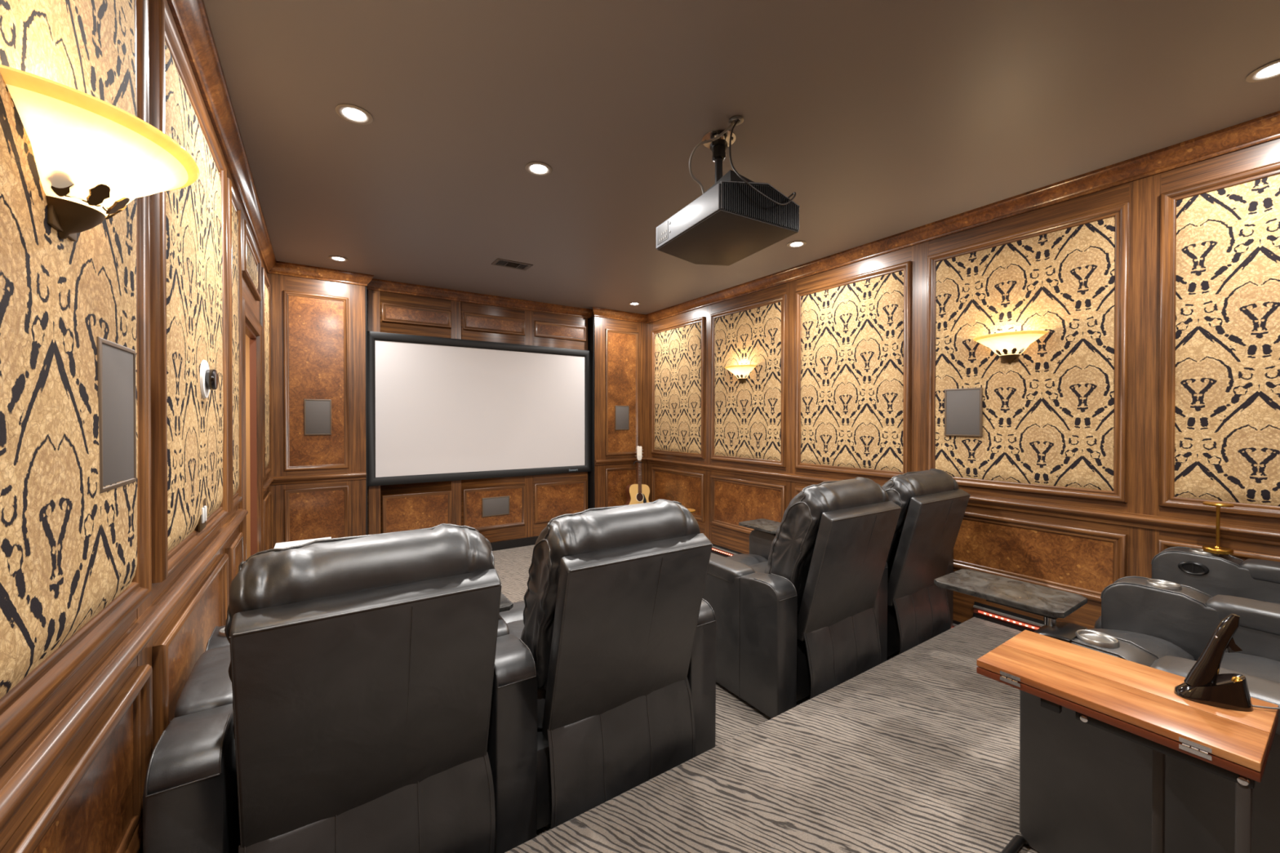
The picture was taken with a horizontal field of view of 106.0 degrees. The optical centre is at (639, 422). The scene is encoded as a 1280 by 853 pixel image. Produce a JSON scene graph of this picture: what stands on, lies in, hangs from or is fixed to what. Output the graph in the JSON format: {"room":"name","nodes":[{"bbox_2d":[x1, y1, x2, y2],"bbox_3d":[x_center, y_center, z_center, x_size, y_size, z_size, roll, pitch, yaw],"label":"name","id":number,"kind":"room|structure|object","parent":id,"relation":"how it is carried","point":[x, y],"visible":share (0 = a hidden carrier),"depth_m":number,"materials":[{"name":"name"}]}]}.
{"room":"home theater","nodes":[
{"label":"home theater","id":0,"kind":"room"},
{"bbox_2d":[0,0,273,852],"bbox_3d":[-1.647,0.045,1.743,0.084,3.050,7.225,0,0,-34],"label":"wall","id":1,"kind":"structure","parent":0,"point":[111,600],"depth_m":1.07,"materials":[{"name":"brown wood"}]},
{"bbox_2d":[0,64,199,241],"bbox_3d":[-0.966,-0.424,0.917,0.186,0.191,0.413,0,0,-34],"label":"wall sconce","id":2,"kind":"object","parent":1,"relation":"attached to","point":[93,157],"visible":1,"depth_m":0.82,"materials":[{"name":"yellow glass"}]},
{"bbox_2d":[96,336,136,493],"bbox_3d":[-1.203,-0.014,1.105,0.016,0.330,0.235,0,0,-34],"label":"wall speaker","id":3,"kind":"object","parent":1,"relation":"attached to","point":[116,362],"visible":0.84,"depth_m":1.09,"materials":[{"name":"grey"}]},
{"bbox_2d":[197,497,206,532],"bbox_3d":[-1.720,0.364,1.897,0.014,0.120,0.116,0,0,-34],"label":"light switch","id":4,"kind":"object","parent":1,"relation":"attached to","point":[202,522],"visible":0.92,"depth_m":1.88,"materials":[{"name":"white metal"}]},
{"bbox_2d":[200,360,217,398],"bbox_3d":[-1.729,-0.171,1.936,0.042,0.156,0.156,0,0,-34],"label":"thermostat","id":5,"kind":"object","parent":1,"relation":"attached to","point":[208,377],"visible":0.99,"depth_m":1.91,"materials":[{"name":"white plastic"}]},
{"bbox_2d":[167,0,275,272],"bbox_3d":[-1.563,-1.427,1.671,0.074,0.105,6.825,0,0,-34],"label":"trim","id":6,"kind":"structure","parent":1,"relation":"attached to","point":[191,19],"depth_m":2.15,"materials":[{"name":"brown wood"}]},
{"bbox_2d":[239,296,263,561],"bbox_3d":[-2.726,0.396,3.361,0.070,2.330,1.110,0,0,-34],"label":"door","id":7,"kind":"structure","parent":1,"relation":"in","point":[252,328],"depth_m":3.71,"materials":[{"name":"brown wood"}]},
{"bbox_2d":[245,334,250,559],"bbox_3d":[-3.294,0.313,2.978,1.300,2.700,2.400,0,0,-34],"label":"wall","id":8,"kind":"structure","parent":0,"point":[247,339],"depth_m":4.21,"materials":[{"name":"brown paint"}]},
{"bbox_2d":[266,272,647,548],"bbox_3d":[-1.771,0.021,5.818,4.498,3.050,0.394,0,0,-34],"label":"wall","id":9,"kind":"structure","parent":0,"point":[318,488],"depth_m":5.19,"materials":[{"name":"brown wood"}]},
{"bbox_2d":[303,399,331,435],"bbox_3d":[-3.146,-0.047,4.709,0.222,0.350,0.015,0,0,-34],"label":"wall speaker","id":10,"kind":"object","parent":9,"relation":"attached to","point":[317,412],"visible":1,"depth_m":4.71,"materials":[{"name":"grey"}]},
{"bbox_2d":[267,261,647,323],"bbox_3d":[-1.666,-1.450,5.651,4.298,0.105,0.074,0,0,-34],"label":"trim","id":11,"kind":"structure","parent":9,"relation":"attached to","point":[280,268],"depth_m":4.77,"materials":[{"name":"brown wood"}]},
{"bbox_2d":[366,330,591,486],"bbox_3d":[-1.762,-0.143,5.760,2.635,1.620,0.059,0,0,-34],"label":"projection screen","id":12,"kind":"object","parent":9,"relation":"attached to","point":[439,409],"visible":1,"depth_m":5.63,"materials":[{"name":"white fabric"}]},
{"bbox_2d":[366,278,592,318],"bbox_3d":[-1.762,-1.451,5.753,2.655,0.105,0.074,0,0,-34],"label":"trim","id":13,"kind":"structure","parent":9,"relation":"attached to","point":[375,284],"depth_m":5.62,"materials":[{"name":"brown wood"}]},
{"bbox_2d":[481,495,509,517],"bbox_3d":[-1.736,1.016,5.814,0.330,0.225,0.015,0,0,-34],"label":"wall speaker","id":14,"kind":"object","parent":9,"relation":"attached to","point":[491,506],"visible":1,"depth_m":5.80,"materials":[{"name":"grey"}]},
{"bbox_2d":[490,535,538,551],"bbox_3d":[-1.738,1.496,5.777,4.298,0.100,0.212,0,0,-34],"label":"baseboard","id":15,"kind":"structure","parent":9,"relation":"attached to","point":[515,543],"depth_m":5.92,"materials":[{"name":"black wood"}]},
{"bbox_2d":[614,405,629,430],"bbox_3d":[-0.245,-0.059,6.631,0.222,0.335,0.015,0,0,-34],"label":"wall speaker","id":16,"kind":"object","parent":9,"relation":"attached to","point":[621,412],"visible":1,"depth_m":6.62,"materials":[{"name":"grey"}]},
{"bbox_2d":[492,544,899,835],"bbox_3d":[-0.627,1.606,4.101,4.698,0.100,4.635,0,0,-34],"label":"floor","id":17,"kind":"structure","parent":0,"point":[735,716],"depth_m":2.76,"materials":[{"name":"carpet"}]},
{"bbox_2d":[274,537,331,548],"bbox_3d":[-2.609,1.258,3.737,0.370,0.600,0.440,0,0,-34],"label":"side table","id":18,"kind":"object","parent":17,"relation":"on","point":[284,544],"visible":0.19,"depth_m":3.81,"materials":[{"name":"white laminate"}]},
{"bbox_2d":[142,523,537,852],"bbox_3d":[-1.030,0.948,1.856,1.072,1.243,1.297,0,0,-34],"label":"leather recliner","id":19,"kind":"object","parent":17,"relation":"on","point":[368,693],"visible":1,"depth_m":1.36,"materials":[{"name":"black leather"}]},
{"bbox_2d":[225,524,494,733],"bbox_3d":[-0.842,0.718,1.530,0.690,0.780,0.433,0,0,-34],"label":"cushion","id":20,"kind":"object","parent":19,"relation":"on","point":[446,687],"depth_m":1.36,"materials":[{"name":"black leather"}]},
{"bbox_2d":[499,592,513,612],"bbox_3d":[-0.812,0.816,2.172,0.360,0.047,0.430,0,0,-34],"label":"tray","id":21,"kind":"object","parent":19,"relation":"on","point":[505,605],"depth_m":2.10,"materials":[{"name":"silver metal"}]},
{"bbox_2d":[498,498,715,831],"bbox_3d":[-0.260,0.945,2.366,0.868,1.243,1.297,0,0,-34],"label":"leather recliner","id":22,"kind":"object","parent":17,"relation":"on","point":[617,626],"visible":0.89,"depth_m":1.83,"materials":[{"name":"black leather"}]},
{"bbox_2d":[498,600,524,623],"bbox_3d":[-0.581,1.234,2.707,0.700,0.487,0.378,0,0,-34],"label":"cushion","id":23,"kind":"object","parent":22,"relation":"on","point":[516,613],"depth_m":2.52,"materials":[{"name":"black leather"}]},
{"bbox_2d":[506,619,546,728],"bbox_3d":[-0.317,1.115,2.307,0.707,0.273,0.682,0,0,-34],"label":"armrest","id":24,"kind":"object","parent":22,"relation":"on","point":[516,627],"depth_m":1.90,"materials":[{"name":"black leather"}]},
{"bbox_2d":[520,499,700,690],"bbox_3d":[-0.120,0.715,2.008,0.690,0.780,0.433,0,0,-34],"label":"cushion","id":25,"kind":"object","parent":22,"relation":"on","point":[643,641],"depth_m":1.82,"materials":[{"name":"black leather"}]},
{"bbox_2d":[702,476,901,718],"bbox_3d":[0.886,0.940,3.125,1.066,1.243,1.297,0,0,-34],"label":"leather recliner","id":26,"kind":"object","parent":17,"relation":"on","point":[803,614],"visible":0.88,"depth_m":2.62,"materials":[{"name":"black leather"}]},
{"bbox_2d":[687,508,695,512],"bbox_3d":[0.315,0.696,3.163,0.100,0.244,0.100,0,0,-34],"label":"table lamp","id":27,"kind":"object","parent":26,"relation":"on","point":[691,510],"visible":0.2,"depth_m":3.14,"materials":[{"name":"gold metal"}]},
{"bbox_2d":[726,553,768,565],"bbox_3d":[0.617,1.229,3.500,0.700,0.487,0.378,0,0,-34],"label":"cushion","id":28,"kind":"object","parent":26,"relation":"on","point":[749,559],"depth_m":3.52,"materials":[{"name":"black leather"}]},
{"bbox_2d":[738,518,781,533],"bbox_3d":[0.979,0.807,3.688,0.290,0.047,0.370,0,0,-34],"label":"tray","id":29,"kind":"object","parent":26,"relation":"on","point":[761,526],"depth_m":3.69,"materials":[{"name":"black"}]},
{"bbox_2d":[749,560,799,617],"bbox_3d":[0.880,1.111,3.100,0.707,0.273,0.682,0,0,-34],"label":"armrest","id":30,"kind":"object","parent":26,"relation":"on","point":[757,566],"depth_m":3.27,"materials":[{"name":"black leather"}]},
{"bbox_2d":[764,476,888,612],"bbox_3d":[1.077,0.710,2.801,0.690,0.780,0.433,0,0,-34],"label":"cushion","id":31,"kind":"object","parent":26,"relation":"on","point":[844,577],"depth_m":2.59,"materials":[{"name":"black leather"}]},
{"bbox_2d":[881,468,970,657],"bbox_3d":[1.658,0.937,3.637,0.868,1.243,1.297,0,0,-34],"label":"leather recliner","id":32,"kind":"object","parent":17,"relation":"on","point":[932,504],"visible":0.55,"depth_m":3.09,"materials":[{"name":"black leather"}]},
{"bbox_2d":[881,468,959,581],"bbox_3d":[1.798,0.708,3.279,0.690,0.780,0.433,0,0,-34],"label":"cushion","id":33,"kind":"object","parent":32,"relation":"on","point":[922,552],"depth_m":3.05,"materials":[{"name":"black leather"}]},
{"bbox_3d":[-0.007,1.451,6.457,0.274,0.178,0.250,0,0,-34],"label":"guitar stand","id":34,"kind":"object","parent":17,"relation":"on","visible":0},
{"bbox_2d":[624,445,649,505],"bbox_3d":[-0.042,0.856,6.515,0.414,1.062,0.188,0,0,-34],"label":"acoustic guitar","id":35,"kind":"object","parent":34,"relation":"on","point":[638,493],"visible":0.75,"depth_m":6.51,"materials":[{"name":"brown wood"}]},
{"bbox_2d":[203,0,1279,314],"bbox_3d":[0.116,-1.537,2.962,4.698,0.100,7.325,0,0,-34],"label":"ceiling","id":36,"kind":"structure","parent":0,"point":[882,118],"depth_m":2.33,"materials":[{"name":"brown paint"}]},
{"bbox_2d":[328,255,348,262],"bbox_3d":[-2.755,-1.492,4.404,0.156,0.007,0.156,0,0,-34],"label":"recessed light","id":37,"kind":"object","parent":36,"relation":"in","point":[335,258],"visible":1,"depth_m":4.39,"materials":[{"name":"beige glass"}]},
{"bbox_2d":[335,103,373,124],"bbox_3d":[-1.375,-1.480,2.320,0.156,0.007,0.156,0,0,-34],"label":"recessed light","id":38,"kind":"object","parent":36,"relation":"in","point":[353,113],"visible":1,"depth_m":2.31,"materials":[{"name":"white glass"}]},
{"bbox_2d":[491,257,533,271],"bbox_3d":[-1.213,-1.493,4.574,0.340,0.008,0.200,0,0,-34],"label":"ceiling vent","id":39,"kind":"object","parent":36,"relation":"in","point":[499,262],"visible":1,"depth_m":4.57,"materials":[{"name":"brown metal"}]},
{"bbox_2d":[524,161,551,175],"bbox_3d":[-0.594,-1.483,2.825,0.156,0.007,0.156,0,0,-34],"label":"recessed light","id":40,"kind":"object","parent":36,"relation":"in","point":[536,168],"visible":1,"depth_m":2.82,"materials":[{"name":"white glass"}]},
{"bbox_2d":[628,302,640,305],"bbox_3d":[-0.068,-1.502,6.124,0.156,0.007,0.156,0,0,-34],"label":"recessed light","id":41,"kind":"object","parent":36,"relation":"in","point":[631,303],"visible":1,"depth_m":6.12,"materials":[{"name":"white glass"}]},
{"bbox_2d":[656,128,799,266],"bbox_3d":[0.440,-1.225,2.614,0.547,0.520,0.699,0,0,-28],"label":"ceiling projector","id":42,"kind":"object","parent":36,"relation":"hanging from","point":[731,222],"visible":0.94,"depth_m":2.43,"materials":[{"name":"grey plastic"}]},
{"bbox_2d":[722,182,799,231],"bbox_3d":[0.589,-1.057,2.318,0.499,0.171,0.010,0,0,-31],"label":"grille","id":43,"kind":"object","parent":42,"relation":"attached to","point":[740,201],"depth_m":2.31,"materials":[{"name":"black plastic"}]},
{"bbox_2d":[728,115,743,125],"bbox_3d":[0.472,-1.478,2.363,0.072,0.012,0.072,0,0,-34],"label":"port","id":44,"kind":"object","parent":36,"relation":"attached to","point":[740,117],"visible":0.95,"depth_m":2.35,"materials":[{"name":"silver metal"}]},
{"bbox_2d":[688,120,734,193],"bbox_3d":[0.350,-1.324,2.432,0.133,0.322,0.236,0,0,-34],"label":"cable","id":45,"kind":"object","parent":44,"relation":"hanging from","point":[726,130],"visible":0.92,"depth_m":2.42,"materials":[{"name":"grey plastic"}]},
{"bbox_2d":[728,119,795,205],"bbox_3d":[0.611,-1.260,2.353,0.422,0.447,0.161,0,0,-34],"label":"cable","id":46,"kind":"object","parent":44,"relation":"hanging from","point":[738,120],"visible":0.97,"depth_m":2.27,"materials":[{"name":"grey plastic"}]},
{"bbox_2d":[786,240,806,247],"bbox_3d":[1.312,-1.490,4.040,0.156,0.007,0.156,0,0,-34],"label":"recessed light","id":47,"kind":"object","parent":36,"relation":"in","point":[796,243],"visible":1,"depth_m":4.03,"materials":[{"name":"white glass"}]},
{"bbox_2d":[1245,58,1279,82],"bbox_3d":[2.663,-1.478,2.019,0.156,0.007,0.156,0,0,-34],"label":"recessed light","id":48,"kind":"object","parent":36,"relation":"in","point":[1270,70],"visible":1,"depth_m":2.04,"materials":[{"name":"white glass"}]},
{"bbox_2d":[504,617,1039,852],"bbox_3d":[1.368,1.484,1.089,4.498,0.180,2.790,0,0,-34],"label":"floor","id":49,"kind":"structure","parent":0,"point":[917,751],"depth_m":1.87,"materials":[{"name":"carpet"}]},
{"bbox_2d":[933,568,1279,852],"bbox_3d":[1.905,0.770,1.460,1.028,1.243,1.517,0,0,-34],"label":"leather recliner","id":50,"kind":"object","parent":49,"relation":"on","point":[1085,788],"visible":0.55,"depth_m":1.48,"materials":[{"name":"black leather"}]},
{"bbox_2d":[933,568,1087,626],"bbox_3d":[1.338,0.633,1.760,0.275,0.057,0.390,0,0,-34],"label":"tray","id":51,"kind":"object","parent":50,"relation":"on","point":[1052,604],"depth_m":1.70,"materials":[{"name":"black stone"}]},
{"bbox_2d":[1019,628,1194,692],"bbox_3d":[1.712,1.060,1.754,0.700,0.487,0.378,0,0,-34],"label":"armrest","id":52,"kind":"object","parent":50,"relation":"on","point":[1162,642],"depth_m":1.84,"materials":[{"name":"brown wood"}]},
{"bbox_2d":[1220,652,1279,683],"bbox_3d":[1.976,0.941,1.354,0.707,0.273,0.682,0,0,-34],"label":"seat cushion","id":53,"kind":"object","parent":50,"relation":"on","point":[1264,665],"depth_m":1.60,"materials":[{"name":"black leather"}]},
{"bbox_2d":[976,630,1279,852],"bbox_3d":[1.220,1.017,1.263,0.477,0.750,0.532,0,0,-34],"label":"folding tray table","id":54,"kind":"object","parent":49,"relation":"on","point":[1136,703],"visible":0.99,"depth_m":1.11,"materials":[{"name":"orange wood"}]},
{"bbox_2d":[1173,613,1253,711],"bbox_3d":[1.322,0.540,1.113,0.124,0.206,0.063,0,0,29],"label":"handset","id":55,"kind":"object","parent":54,"relation":"on","point":[1203,684],"visible":1,"depth_m":1.10,"materials":[{"name":"black plastic"}]},
{"bbox_2d":[1252,705,1279,709],"bbox_3d":[1.490,1.010,1.053,0.235,0.748,0.048,0,0,26],"label":"power cable","id":56,"kind":"object","parent":54,"relation":"on","point":[1254,706],"visible":1,"depth_m":1.07,"materials":[{"name":"grey plastic"}]},
{"bbox_2d":[1093,546,1279,628],"bbox_3d":[2.754,0.767,1.891,0.868,1.243,1.297,0,0,-34],"label":"leather recliner","id":57,"kind":"object","parent":49,"relation":"on","point":[1211,574],"visible":0.26,"depth_m":2.33,"materials":[{"name":"black leather"}]},
{"bbox_2d":[1093,595,1212,628],"bbox_3d":[2.434,1.057,2.232,0.700,0.487,0.378,0,0,-34],"label":"cushion","id":58,"kind":"object","parent":57,"relation":"on","point":[1098,623],"depth_m":2.19,"materials":[{"name":"black leather"}]},
{"bbox_2d":[1202,501,1234,555],"bbox_3d":[2.853,0.521,2.379,0.100,0.244,0.100,0,0,-34],"label":"table lamp","id":59,"kind":"object","parent":57,"relation":"on","point":[1217,549],"visible":1,"depth_m":2.37,"materials":[{"name":"gold metal"}]},
{"bbox_2d":[646,137,1279,629],"bbox_3d":[1.979,0.031,4.145,0.194,3.050,7.225,0,0,-34],"label":"wall","id":60,"kind":"structure","parent":0,"point":[1150,395],"depth_m":3.10,"materials":[{"name":"beige fabric"}]},
{"bbox_2d":[711,548,732,555],"bbox_3d":[1.230,1.505,5.145,0.012,0.012,4.085,0,0,-34],"label":"led light strip","id":61,"kind":"object","parent":60,"relation":"attached to","point":[712,548],"visible":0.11,"depth_m":5.55,"materials":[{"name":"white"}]},
{"bbox_2d":[724,364,756,383],"bbox_3d":[1.051,-0.514,5.239,0.186,0.191,0.413,0,0,-34],"label":"wall sconce","id":62,"kind":"object","parent":60,"relation":"attached to","point":[741,372],"visible":1,"depth_m":5.20,"materials":[{"name":"yellow glass"}]},
{"bbox_2d":[711,543,961,627],"bbox_3d":[1.235,1.500,5.154,0.030,0.100,4.135,0,0,-34],"label":"baseboard","id":63,"kind":"structure","parent":60,"relation":"attached to","point":[955,623],"depth_m":5.53,"materials":[{"name":"black"}]},
{"bbox_2d":[645,111,1279,323],"bbox_3d":[1.959,-1.441,4.004,0.074,0.105,6.825,0,0,-34],"label":"trim","id":64,"kind":"structure","parent":60,"relation":"attached to","point":[1265,128],"depth_m":3.10,"materials":[{"name":"brown wood"}]},
{"bbox_2d":[944,387,982,436],"bbox_3d":[2.330,-0.070,3.474,0.025,0.345,0.240,0,0,-34],"label":"wall speaker","id":65,"kind":"object","parent":60,"relation":"attached to","point":[963,407],"visible":1,"depth_m":3.46,"materials":[{"name":"grey fabric"}]},
{"bbox_2d":[977,610,1039,629],"bbox_3d":[3.106,1.342,2.312,0.012,0.012,2.610,0,0,-34],"label":"led light strip","id":66,"kind":"object","parent":60,"relation":"attached to","point":[979,611],"visible":0.22,"depth_m":3.25,"materials":[{"name":"plastic"}]},
{"bbox_2d":[973,601,1044,631],"bbox_3d":[3.119,1.337,2.308,0.030,0.100,2.690,0,0,-34],"label":"baseboard","id":67,"kind":"structure","parent":60,"relation":"attached to","point":[1023,619],"depth_m":3.27,"materials":[{"name":"black wood"}]},
{"bbox_2d":[973,330,1048,364],"bbox_3d":[2.409,-0.485,3.189,0.186,0.191,0.413,0,0,-34],"label":"wall sconce","id":68,"kind":"object","parent":60,"relation":"attached to","point":[1008,346],"visible":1,"depth_m":3.16,"materials":[{"name":"white glass"}]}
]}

